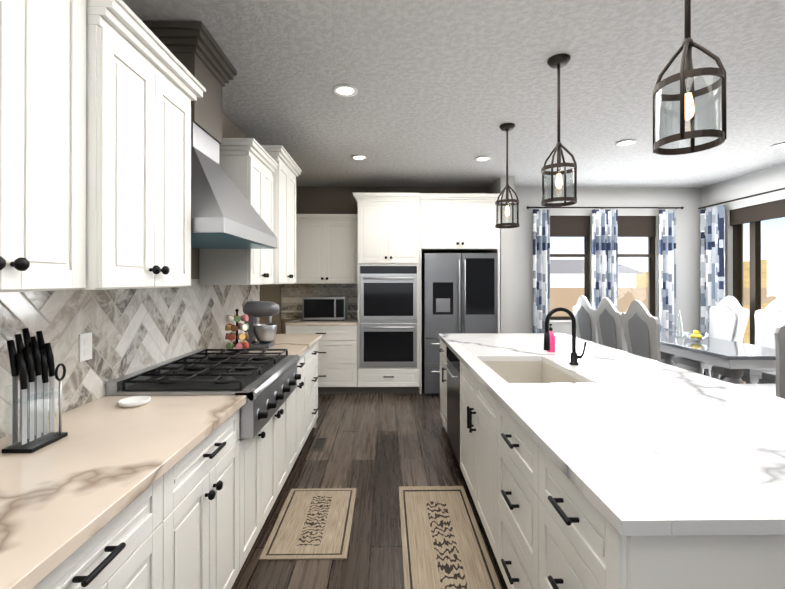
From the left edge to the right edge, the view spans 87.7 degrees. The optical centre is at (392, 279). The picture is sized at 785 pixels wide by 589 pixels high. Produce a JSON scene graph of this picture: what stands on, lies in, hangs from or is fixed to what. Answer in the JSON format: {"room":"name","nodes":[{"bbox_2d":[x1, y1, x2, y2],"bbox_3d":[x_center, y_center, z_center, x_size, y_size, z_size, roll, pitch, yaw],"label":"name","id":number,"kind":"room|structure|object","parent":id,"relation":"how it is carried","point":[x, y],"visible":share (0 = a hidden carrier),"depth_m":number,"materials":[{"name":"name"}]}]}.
{"room":"dining room and kitchen","nodes":[
{"label":"dining room and kitchen","id":0,"kind":"room"},
{"bbox_2d":[0,111,295,438],"bbox_3d":[-1.415,0.060,2.017,0.200,2.770,7.900,0,0,-1],"label":"wall","id":1,"kind":"structure","parent":0,"point":[134,329],"depth_m":1.98,"materials":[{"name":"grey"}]},
{"bbox_2d":[0,0,85,291],"bbox_3d":[-1.103,-0.563,1.017,0.390,1.190,0.628,0,0,-1],"label":"upper cabinet","id":2,"kind":"object","parent":1,"relation":"attached to","point":[42,145],"visible":1,"depth_m":1.11,"materials":[{"name":"white wood"}]},
{"bbox_2d":[79,332,91,361],"bbox_3d":[-1.307,0.286,1.743,0.008,0.115,0.070,0,0,-1],"label":"electrical outlet plate","id":3,"kind":"object","parent":1,"relation":"attached to","point":[85,346],"visible":1,"depth_m":1.74,"materials":[{"name":"white plastic"}]},
{"bbox_2d":[80,0,205,289],"bbox_3d":[-1.089,-0.431,1.597,0.435,0.930,0.643,0,0,-1],"label":"upper cabinet","id":4,"kind":"object","parent":1,"relation":"attached to","point":[144,87],"visible":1,"depth_m":1.44,"materials":[{"name":"white wood"}]},
{"bbox_2d":[142,21,276,248],"bbox_3d":[-1.048,-0.765,2.335,0.537,1.110,0.920,0,0,-1],"label":"range hood","id":5,"kind":"object","parent":1,"relation":"attached to","point":[225,214],"visible":0.54,"depth_m":2.19,"materials":[{"name":"silver metal"}]},
{"bbox_2d":[199,138,277,284],"bbox_3d":[-1.132,-0.457,3.059,0.390,0.990,0.628,0,0,-1],"label":"upper cabinet","id":6,"kind":"object","parent":1,"relation":"attached to","point":[249,166],"visible":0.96,"depth_m":2.81,"materials":[{"name":"white wood"}]},
{"bbox_2d":[261,145,301,283],"bbox_3d":[-1.119,-0.525,3.700,0.435,1.130,0.766,0,0,-1],"label":"upper cabinet","id":7,"kind":"object","parent":1,"relation":"attached to","point":[288,171],"visible":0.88,"depth_m":3.55,"materials":[{"name":"white wood"}]},
{"bbox_2d":[231,390,507,588],"bbox_3d":[1.584,1.495,2.055,6.400,0.100,8.100,0,0,-1],"label":"floor","id":8,"kind":"structure","parent":0,"point":[379,450],"depth_m":3.01,"materials":[{"name":"brown wood"}]},
{"bbox_2d":[36,466,179,588],"bbox_3d":[-0.991,1.002,0.923,0.612,0.880,0.719,0,0,-1],"label":"base cabinet","id":9,"kind":"object","parent":8,"relation":"on","point":[161,492],"depth_m":1.11,"materials":[{"name":"white wood"}]},
{"bbox_2d":[180,410,247,588],"bbox_3d":[-1.000,1.004,1.545,0.612,0.880,0.754,0,0,-1],"label":"base cabinet","id":10,"kind":"object","parent":8,"relation":"on","point":[213,478],"depth_m":1.60,"materials":[{"name":"white wood"}]},
{"bbox_2d":[0,395,245,588],"bbox_3d":[-0.972,0.543,0.645,0.642,0.036,2.447,0,0,-1],"label":"countertop","id":11,"kind":"structure","parent":10,"relation":"on","point":[55,498],"depth_m":1.13,"materials":[{"name":"beige stone"}]},
{"bbox_2d":[2,328,67,452],"bbox_3d":[-1.140,0.341,1.310,0.090,0.372,0.140,0,0,-1],"label":"knife block","id":12,"kind":"object","parent":11,"relation":"on","point":[31,366],"visible":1,"depth_m":1.30,"materials":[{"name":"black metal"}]},
{"bbox_2d":[118,396,150,406],"bbox_3d":[-1.091,0.518,1.730,0.120,0.020,0.117,0,0,-1],"label":"spoon rest","id":13,"kind":"object","parent":11,"relation":"on","point":[134,401],"visible":0.98,"depth_m":1.73,"materials":[{"name":"white ceramic"}]},
{"bbox_2d":[106,349,300,438],"bbox_3d":[-0.959,0.606,2.332,0.713,0.276,0.920,0,0,-1],"label":"gas rangetop","id":14,"kind":"object","parent":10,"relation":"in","point":[266,385],"visible":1,"depth_m":2.08,"materials":[{"name":"silver metal"}]},
{"bbox_2d":[248,422,267,553],"bbox_3d":[-1.007,1.095,2.020,0.612,0.700,0.424,0,0,-1],"label":"base cabinet","id":15,"kind":"object","parent":8,"relation":"on","point":[257,446],"depth_m":2.13,"materials":[{"name":"white wood"}]},
{"bbox_2d":[268,398,287,514],"bbox_3d":[-1.013,1.097,2.485,0.612,0.700,0.734,0,0,-1],"label":"base cabinet","id":16,"kind":"object","parent":8,"relation":"on","point":[278,423],"depth_m":2.52,"materials":[{"name":"white wood"}]},
{"bbox_2d":[288,350,307,474],"bbox_3d":[-1.022,1.009,3.079,0.612,0.880,0.682,0,0,-1],"label":"base cabinet","id":17,"kind":"object","parent":8,"relation":"on","point":[298,399],"depth_m":3.12,"materials":[{"name":"white wood"}]},
{"bbox_2d":[212,334,321,356],"bbox_3d":[-1.012,0.552,3.418,0.642,0.036,1.247,0,0,-1],"label":"countertop","id":18,"kind":"structure","parent":17,"relation":"on","point":[295,344],"depth_m":3.44,"materials":[{"name":"beige stone"}]},
{"bbox_2d":[224,309,248,354],"bbox_3d":[-1.129,0.372,2.970,0.170,0.320,0.170,0,0,-1],"label":"pod carousel","id":19,"kind":"object","parent":18,"relation":"on","point":[236,318],"visible":0.94,"depth_m":2.93,"materials":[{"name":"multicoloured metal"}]},
{"bbox_2d":[242,301,279,348],"bbox_3d":[-1.033,0.350,3.232,0.280,0.364,0.176,0,0,-1],"label":"stand mixer","id":20,"kind":"object","parent":18,"relation":"on","point":[264,335],"visible":0.92,"depth_m":3.18,"materials":[{"name":"grey metal"}]},
{"bbox_2d":[259,488,356,559],"bbox_3d":[-0.467,1.441,2.461,0.450,0.008,0.710,0,0,-1],"label":"floor mat","id":21,"kind":"object","parent":8,"relation":"on","point":[313,523],"visible":0.95,"depth_m":2.38,"materials":[{"name":"beige fabric"}]},
{"bbox_2d":[308,342,317,435],"bbox_3d":[-1.031,1.011,3.691,0.612,0.880,0.657,0,0,-1],"label":"base cabinet","id":22,"kind":"object","parent":8,"relation":"on","point":[312,354],"depth_m":3.72,"materials":[{"name":"white wood"}]},
{"bbox_2d":[310,437,327,450],"bbox_3d":[-0.643,1.446,3.604,0.110,0.007,0.300,0,0,-1],"label":"floor vent","id":23,"kind":"object","parent":8,"relation":"in","point":[319,443],"visible":1,"depth_m":3.58,"materials":[{"name":"grey metal"}]},
{"bbox_2d":[285,318,357,393],"bbox_3d":[-0.899,0.998,5.426,0.900,0.915,0.686,0,0,-1],"label":"base cabinet","id":24,"kind":"object","parent":8,"relation":"on","point":[338,357],"visible":0.6,"depth_m":5.13,"materials":[{"name":"white wood"}]},
{"bbox_2d":[302,296,347,319],"bbox_3d":[-0.906,0.384,5.535,0.560,0.311,0.397,0,0,-1],"label":"microwave","id":25,"kind":"object","parent":24,"relation":"on","point":[324,307],"visible":0.98,"depth_m":5.37,"materials":[{"name":"silver metal"}]},
{"bbox_2d":[352,192,419,392],"bbox_3d":[-0.084,0.185,5.421,0.840,2.540,0.723,0,0,-1],"label":"tall cabinet","id":26,"kind":"object","parent":8,"relation":"on","point":[388,292],"visible":1,"depth_m":5.13,"materials":[{"name":"white wood"}]},
{"bbox_2d":[399,486,500,588],"bbox_3d":[0.278,1.440,2.142,0.450,0.008,1.410,0,0,-1],"label":"floor mat","id":27,"kind":"object","parent":8,"relation":"on","point":[443,545],"visible":0.92,"depth_m":2.23,"materials":[{"name":"beige fabric"}]},
{"bbox_2d":[419,193,500,393],"bbox_3d":[0.853,0.186,5.468,1.025,2.540,0.657,0,0,-1],"label":"cabinet","id":28,"kind":"object","parent":8,"relation":"on","point":[457,222],"visible":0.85,"depth_m":5.19,"materials":[{"name":"white wood"}]},
{"bbox_2d":[422,253,497,394],"bbox_3d":[0.852,0.565,5.400,0.910,1.780,0.756,0,0,-1],"label":"refrigerator","id":29,"kind":"object","parent":8,"relation":"on","point":[459,293],"visible":0.79,"depth_m":5.09,"materials":[{"name":"silver metal"}]},
{"bbox_2d":[573,296,598,343],"bbox_3d":[2.688,0.831,5.173,0.604,1.253,0.570,0,0,-1],"label":"dining chair","id":30,"kind":"object","parent":8,"relation":"on","point":[583,312],"visible":0.31,"depth_m":5.12,"materials":[{"name":"grey fabric"}]},
{"bbox_2d":[594,298,624,351],"bbox_3d":[2.696,0.830,4.624,0.604,1.253,0.570,0,0,-1],"label":"dining chair","id":31,"kind":"object","parent":8,"relation":"on","point":[608,320],"visible":0.27,"depth_m":4.56,"materials":[{"name":"grey fabric"}]},
{"bbox_2d":[438,337,784,588],"bbox_3d":[0.934,1.007,2.483,0.988,0.880,3.134,0,0,-1],"label":"kitchen island","id":32,"kind":"object","parent":8,"relation":"on","point":[541,529],"depth_m":1.36,"materials":[{"name":"white"}]},
{"bbox_2d":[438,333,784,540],"bbox_3d":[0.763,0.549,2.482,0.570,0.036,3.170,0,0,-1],"label":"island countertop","id":33,"kind":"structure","parent":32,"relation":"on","point":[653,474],"depth_m":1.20,"materials":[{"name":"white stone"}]},
{"bbox_2d":[498,333,784,472],"bbox_3d":[1.388,0.549,2.491,0.681,0.036,3.170,0,0,-1],"label":"island countertop","id":34,"kind":"structure","parent":32,"relation":"on","point":[752,421],"depth_m":1.88,"materials":[{"name":"white stone"}]},
{"bbox_2d":[546,324,554,351],"bbox_3d":[1.171,0.429,3.023,0.064,0.205,0.062,0,0,-1],"label":"soap bottle","id":35,"kind":"object","parent":34,"relation":"on","point":[552,342],"visible":0.77,"depth_m":3.00,"materials":[{"name":"pink plastic"}]},
{"bbox_2d":[544,307,586,364],"bbox_3d":[1.083,0.352,2.562,0.271,0.357,0.060,0,0,-1],"label":"faucet","id":36,"kind":"object","parent":34,"relation":"on","point":[574,357],"visible":1,"depth_m":2.55,"materials":[{"name":"black metal"}]},
{"bbox_2d":[621,300,660,361],"bbox_3d":[2.704,0.828,4.054,0.604,1.253,0.570,0,0,-1],"label":"dining chair","id":37,"kind":"object","parent":8,"relation":"on","point":[641,325],"visible":0.48,"depth_m":3.99,"materials":[{"name":"grey fabric"}]},
{"bbox_2d":[624,331,775,383],"bbox_3d":[3.369,1.068,4.532,0.800,0.770,1.800,0,0,-1],"label":"dining table","id":38,"kind":"object","parent":8,"relation":"on","point":[733,359],"visible":0.33,"depth_m":4.02,"materials":[{"name":"grey wood"}]},
{"bbox_2d":[675,310,684,337],"bbox_3d":[3.385,0.518,4.814,0.104,0.330,0.101,0,0,-1],"label":"glass vase","id":39,"kind":"object","parent":38,"relation":"on","point":[679,327],"visible":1,"depth_m":4.81,"materials":[{"name":"clear glass"}]},
{"bbox_2d":[683,332,709,341],"bbox_3d":[3.369,0.637,4.534,0.240,0.090,0.236,0,0,-1],"label":"fruit bowl","id":40,"kind":"object","parent":38,"relation":"on","point":[695,338],"visible":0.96,"depth_m":4.51,"materials":[{"name":"clear glass"}]},
{"bbox_2d":[690,330,701,338],"bbox_3d":[3.369,0.609,4.524,0.130,0.096,0.117,0,0,-1],"label":"lemons","id":41,"kind":"object","parent":40,"relation":"in","point":[697,335],"visible":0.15,"depth_m":4.52,"materials":[{"name":"yellow food"}]},
{"bbox_2d":[673,296,748,376],"bbox_3d":[3.982,0.831,5.162,0.604,1.253,0.570,0,0,-1],"label":"dining chair","id":42,"kind":"object","parent":8,"relation":"on","point":[728,317],"visible":0.52,"depth_m":5.10,"materials":[{"name":"white fabric"}]},
{"bbox_2d":[712,298,784,383],"bbox_3d":[3.992,0.829,4.492,0.604,1.253,0.570,0,0,-1],"label":"dining chair","id":43,"kind":"object","parent":8,"relation":"on","point":[769,318],"visible":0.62,"depth_m":4.54,"materials":[{"name":"white fabric"}]},
{"bbox_2d":[736,325,784,398],"bbox_3d":[3.206,0.826,3.378,0.570,1.253,0.604,0,0,-1],"label":"dining chair","id":44,"kind":"object","parent":8,"relation":"on","point":[777,389],"visible":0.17,"depth_m":3.15,"materials":[{"name":"white fabric"}]},
{"bbox_2d":[759,372,775,383],"bbox_3d":[4.001,0.827,3.892,0.604,1.253,0.570,0,0,-1],"label":"dining chair","id":45,"kind":"object","parent":8,"relation":"on","point":[768,377],"visible":0.38,"depth_m":4.05,"materials":[{"name":"fabric"}]},
{"bbox_2d":[122,0,784,188],"bbox_3d":[1.584,-1.375,2.064,6.400,0.100,8.100,0,0,-1],"label":"ceiling","id":46,"kind":"structure","parent":0,"point":[446,89],"depth_m":2.79,"materials":[{"name":"white paint"}]},
{"bbox_2d":[333,84,357,96],"bbox_3d":[-0.327,-1.316,2.847,0.168,0.010,0.168,0,0,-10],"label":"recessed light","id":47,"kind":"object","parent":46,"relation":"in","point":[345,90],"depth_m":2.84,"materials":[{"name":"white"}]},
{"bbox_2d":[351,155,366,159],"bbox_3d":[-0.359,-1.311,4.387,0.168,0.010,0.168,0,0,-10],"label":"recessed light","id":48,"kind":"object","parent":46,"relation":"in","point":[356,157],"depth_m":4.39,"materials":[{"name":"white"}]},
{"bbox_2d":[475,156,490,161],"bbox_3d":[0.980,-1.311,4.436,0.168,0.010,0.168,0,0,-10],"label":"recessed light","id":49,"kind":"object","parent":46,"relation":"in","point":[481,158],"depth_m":4.42,"materials":[{"name":"white plastic"}]},
{"bbox_2d":[495,123,519,227],"bbox_3d":[0.984,-0.884,3.504,0.200,0.868,0.200,0,0,-1],"label":"pendant light","id":50,"kind":"object","parent":46,"relation":"hanging from","point":[506,127],"visible":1,"depth_m":3.49,"materials":[{"name":"brown metal"}]},
{"bbox_2d":[541,54,576,206],"bbox_3d":[0.999,-0.888,2.454,0.200,0.868,0.200,0,0,-1],"label":"pendant light","id":51,"kind":"object","parent":46,"relation":"hanging from","point":[558,61],"visible":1,"depth_m":2.44,"materials":[{"name":"brown metal"}]},
{"bbox_2d":[616,139,635,145],"bbox_3d":[2.238,-1.312,3.924,0.168,0.010,0.168,0,0,-10],"label":"recessed light","id":52,"kind":"object","parent":46,"relation":"in","point":[627,142],"depth_m":3.91,"materials":[{"name":"white plastic"}]},
{"bbox_2d":[653,0,726,154],"bbox_3d":[1.014,-0.891,1.405,0.200,0.868,0.200,0,0,-1],"label":"pendant light","id":53,"kind":"object","parent":46,"relation":"hanging from","point":[689,93],"visible":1,"depth_m":1.39,"materials":[{"name":"brown metal"}]},
{"bbox_2d":[771,142,784,147],"bbox_3d":[3.807,-1.312,3.986,0.168,0.010,0.168,0,0,-10],"label":"recessed light","id":54,"kind":"object","parent":46,"relation":"in","point":[780,145],"depth_m":4.00,"materials":[{"name":"white"}]},
{"bbox_2d":[296,187,703,372],"bbox_3d":[1.534,0.072,5.899,5.790,2.770,0.220,0,0,-1],"label":"wall","id":55,"kind":"structure","parent":0,"point":[309,200],"depth_m":5.83,"materials":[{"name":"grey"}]},
{"bbox_2d":[294,214,357,283],"bbox_3d":[-0.929,-0.404,5.578,0.955,0.920,0.390,0,0,-1],"label":"upper cabinet","id":56,"kind":"object","parent":55,"relation":"attached to","point":[326,248],"visible":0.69,"depth_m":5.42,"materials":[{"name":"white wood"}]},
{"bbox_2d":[550,216,589,321],"bbox_3d":[2.510,-0.153,5.865,0.700,1.520,0.118,0,0,-1],"label":"window","id":57,"kind":"structure","parent":55,"relation":"in","point":[560,226],"depth_m":5.84,"materials":[{"name":"brown metal"}]},
{"bbox_2d":[526,206,683,208],"bbox_3d":[2.997,-1.013,5.767,2.230,0.040,0.054,0,0,-1],"label":"rail","id":58,"kind":"object","parent":55,"relation":"attached to","point":[528,207],"depth_m":5.75,"materials":[{"name":"grey metal"}]},
{"bbox_2d":[533,209,549,332],"bbox_3d":[2.090,0.221,5.736,0.244,2.410,0.074,0,0,-1],"label":"curtain","id":59,"kind":"object","parent":58,"relation":"hanging from","point":[541,264],"visible":0.65,"depth_m":5.73,"materials":[{"name":"fabric"}]},
{"bbox_2d":[592,209,607,343],"bbox_3d":[2.920,0.222,5.748,0.224,2.410,0.074,0,0,-1],"label":"curtain","id":60,"kind":"object","parent":58,"relation":"hanging from","point":[598,261],"visible":0.58,"depth_m":5.75,"materials":[{"name":"fabric"}]},
{"bbox_2d":[605,209,617,310],"bbox_3d":[3.070,0.222,5.750,0.204,2.410,0.074,0,0,-1],"label":"curtain","id":61,"kind":"object","parent":58,"relation":"hanging from","point":[613,256],"visible":0.5,"depth_m":5.75,"materials":[{"name":"fabric"}]},
{"bbox_2d":[659,210,675,330],"bbox_3d":[3.880,0.222,5.761,0.244,2.410,0.074,0,0,-1],"label":"curtain","id":62,"kind":"object","parent":58,"relation":"hanging from","point":[667,269],"visible":0.71,"depth_m":5.75,"materials":[{"name":"fabric"}]},
{"bbox_2d":[618,216,655,316],"bbox_3d":[3.455,-0.153,5.879,0.710,1.520,0.118,0,0,-1],"label":"window","id":63,"kind":"structure","parent":55,"relation":"in","point":[628,226],"depth_m":5.86,"materials":[{"name":"brown metal"}]},
{"bbox_2d":[698,187,784,208],"bbox_3d":[4.381,-1.018,4.208,0.025,0.022,3.210,0,0,-1],"label":"rail","id":64,"kind":"object","parent":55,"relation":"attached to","point":[784,187],"depth_m":5.08,"materials":[{"name":"grey metal"}]},
{"bbox_2d":[700,205,724,379],"bbox_3d":[4.357,0.221,5.568,0.074,2.410,0.404,0,0,-1],"label":"curtain","id":65,"kind":"object","parent":64,"relation":"hanging from","point":[712,256],"visible":0.58,"depth_m":5.61,"materials":[{"name":"fabric"}]},
{"bbox_2d":[488,176,515,332],"bbox_3d":[1.465,0.071,5.498,0.180,2.770,0.580,0,0,-1],"label":"wall","id":66,"kind":"structure","parent":0,"point":[507,235],"depth_m":5.21,"materials":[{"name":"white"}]},
{"bbox_2d":[704,164,784,381],"bbox_3d":[4.584,0.060,2.103,0.200,2.770,7.900,0,0,-1],"label":"wall","id":67,"kind":"structure","parent":0,"point":[773,178],"depth_m":5.26,"materials":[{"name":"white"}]},
{"bbox_2d":[730,199,784,383],"bbox_3d":[4.524,0.267,4.251,0.118,2.370,2.300,0,0,-1],"label":"window","id":68,"kind":"structure","parent":67,"relation":"in","point":[754,216],"depth_m":5.10,"materials":[{"name":"brown metal"}]},
{"label":"outside","id":69,"kind":"structure","parent":0,"visible":0},
{"bbox_2d":[636,257,784,383],"bbox_3d":[14.699,-0.839,15.101,90.000,5.350,90.000,0,0,-1],"label":"ground","id":70,"kind":"structure","parent":69,"point":[779,274],"depth_m":32.18,"materials":[{"name":"beige"}]},
{"bbox_2d":[550,260,784,315],"bbox_3d":[11.814,-1.171,21.062,36.400,5.850,26.800,0,0,-1],"label":"house","id":71,"kind":"structure","parent":70,"relation":"on","point":[577,266],"depth_m":17.11,"materials":[{"name":"beige"}]}
]}

